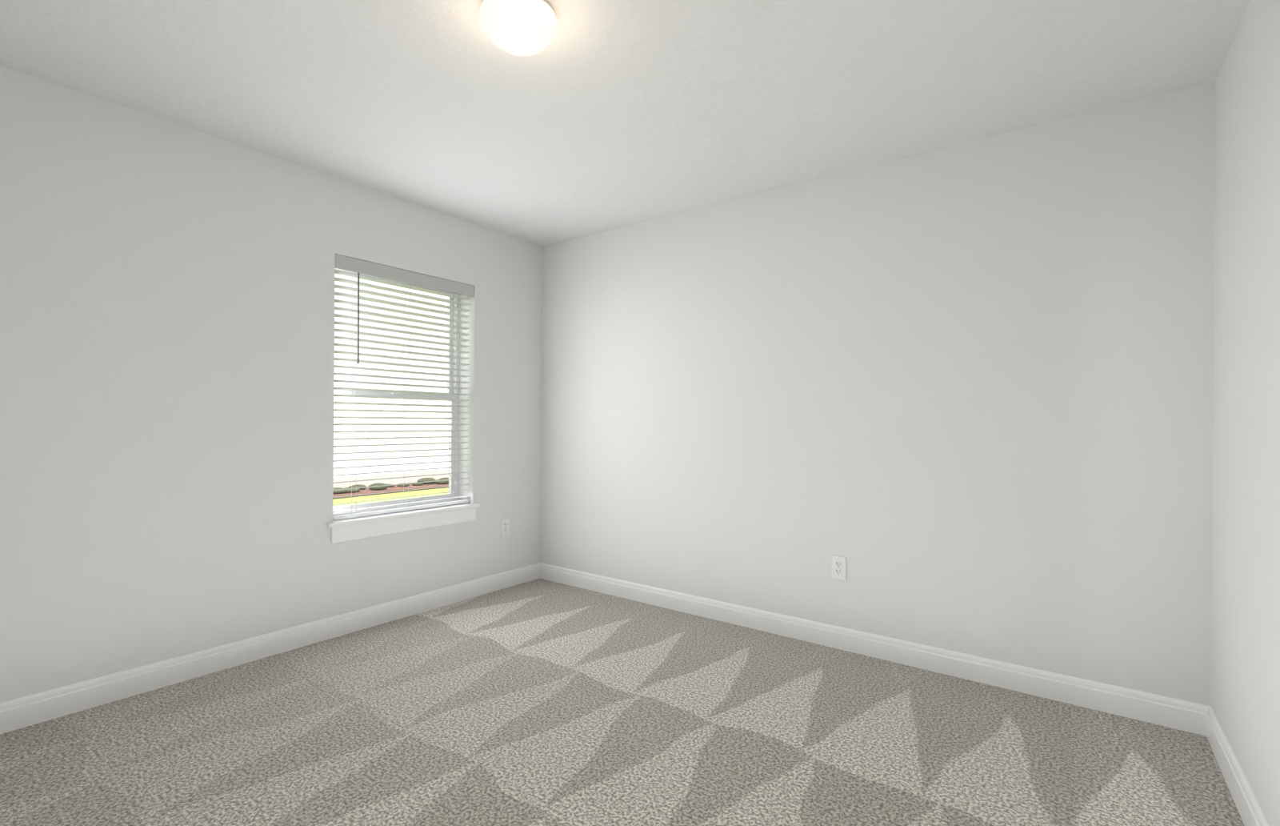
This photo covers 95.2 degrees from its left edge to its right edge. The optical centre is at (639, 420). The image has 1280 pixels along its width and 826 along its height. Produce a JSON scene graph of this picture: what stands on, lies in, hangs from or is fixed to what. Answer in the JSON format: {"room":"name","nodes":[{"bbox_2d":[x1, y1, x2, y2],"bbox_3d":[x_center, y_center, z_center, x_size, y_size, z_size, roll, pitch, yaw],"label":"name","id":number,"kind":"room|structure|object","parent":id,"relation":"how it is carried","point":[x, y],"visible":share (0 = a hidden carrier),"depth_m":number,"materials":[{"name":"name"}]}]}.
{"room":"bedroom","nodes":[
{"label":"bedroom","id":0,"kind":"room"},
{"bbox_2d":[0,64,542,702],"bbox_3d":[-1.991,-0.079,3.152,0.240,2.600,4.230,0,0,37],"label":"wall","id":1,"kind":"structure","parent":0,"point":[166,390],"depth_m":2.77,"materials":[{"name":"white paint"}]},
{"bbox_2d":[0,562,540,733],"bbox_3d":[-1.897,1.162,3.076,0.015,0.118,3.690,0,0,37],"label":"baseboard","id":2,"kind":"structure","parent":1,"relation":"attached to","point":[21,712],"depth_m":2.88,"materials":[{"name":"white paint"}]},
{"bbox_2d":[332,268,459,514],"bbox_3d":[-1.601,-0.186,3.803,0.075,1.520,0.960,0,0,37],"label":"window","id":3,"kind":"structure","parent":1,"relation":"in","point":[418,499],"depth_m":3.90,"materials":[{"name":"white plastic"}]},
{"bbox_2d":[332,253,473,519],"bbox_3d":[-1.477,-0.190,3.712,0.075,1.509,0.956,0,0,37],"label":"window blinds","id":4,"kind":"object","parent":3,"relation":"attached to","point":[358,266],"visible":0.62,"depth_m":3.65,"materials":[{"name":"white plastic"}]},
{"bbox_2d":[327,502,479,543],"bbox_3d":[-1.504,0.632,3.727,0.197,0.115,1.030,0,0,37],"label":"window sill","id":5,"kind":"structure","parent":1,"relation":"attached to","point":[350,528],"depth_m":3.62,"materials":[{"name":"white paint"}]},
{"bbox_2d":[500,517,509,536],"bbox_3d":[-0.991,0.783,4.299,0.011,0.127,0.080,0,0,37],"label":"outlet","id":6,"kind":"object","parent":1,"relation":"attached to","point":[505,526],"visible":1,"depth_m":4.29,"materials":[{"name":"white plastic"}]},
{"bbox_2d":[0,578,1244,825],"bbox_3d":[-0.376,1.292,1.948,4.285,0.120,4.230,0,0,37],"label":"floor","id":7,"kind":"structure","parent":0,"point":[539,702],"depth_m":2.25,"materials":[{"name":"beige carpet"}]},
{"bbox_2d":[0,0,1249,246],"bbox_3d":[-0.356,-1.443,1.948,4.285,0.150,4.230,0,0,37],"label":"ceiling","id":8,"kind":"structure","parent":0,"point":[597,117],"depth_m":2.35,"materials":[{"name":"white paint"}]},
{"bbox_2d":[479,0,557,55],"bbox_3d":[-0.405,-1.308,1.951,0.254,0.120,0.254,0,0,37],"label":"ceiling light","id":9,"kind":"object","parent":8,"relation":"attached to","point":[522,27],"visible":1,"depth_m":1.89,"materials":[{"name":"white glass"}]},
{"bbox_2d":[540,81,1215,705],"bbox_3d":[0.918,-0.058,3.480,4.045,2.600,0.240,0,0,37],"label":"wall","id":10,"kind":"structure","parent":0,"point":[959,398],"depth_m":2.93,"materials":[{"name":"white paint"}]},
{"bbox_2d":[831,555,846,579],"bbox_3d":[1.087,0.803,3.194,0.080,0.127,0.011,0,0,37],"label":"outlet","id":11,"kind":"object","parent":10,"relation":"attached to","point":[838,567],"visible":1,"depth_m":3.19,"materials":[{"name":"white plastic"}]},
{"bbox_2d":[540,562,1199,734],"bbox_3d":[0.737,1.181,3.449,3.805,0.118,0.015,0,0,37],"label":"baseboard","id":12,"kind":"structure","parent":10,"relation":"attached to","point":[1117,700],"depth_m":2.94,"materials":[{"name":"white paint"}]},
{"bbox_2d":[1211,0,1279,825],"bbox_3d":[1.187,-0.057,0.648,0.240,2.600,3.990,0,0,37],"label":"wall","id":13,"kind":"structure","parent":0,"point":[1246,625],"depth_m":1.85,"materials":[{"name":"white paint"}]},
{"bbox_2d":[1200,703,1269,825],"bbox_3d":[1.147,1.184,0.820,0.015,0.118,3.690,0,0,37],"label":"baseboard","id":14,"kind":"structure","parent":13,"relation":"attached to","point":[1251,814],"depth_m":1.96,"materials":[{"name":"white paint"}]},
{"label":"outside","id":15,"kind":"structure","parent":0,"visible":0},
{"bbox_2d":[332,487,448,506],"bbox_3d":[-9.217,1.519,18.611,29.760,0.200,60.000,0,0,37],"label":"ground","id":16,"kind":"structure","parent":15,"point":[343,500],"depth_m":11.20,"materials":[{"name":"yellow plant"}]},
{"bbox_2d":[333,477,448,499],"bbox_3d":[-3.555,1.361,14.417,0.950,0.196,40.000,0,0,37],"label":"mulch bed","id":17,"kind":"object","parent":16,"relation":"on","point":[384,490],"depth_m":11.81,"materials":[{"name":"brown soil"}]},
{"bbox_2d":[333,273,449,487],"bbox_3d":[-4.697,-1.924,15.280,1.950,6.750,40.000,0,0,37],"label":"house","id":18,"kind":"structure","parent":16,"relation":"on","point":[383,448],"depth_m":12.71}
]}

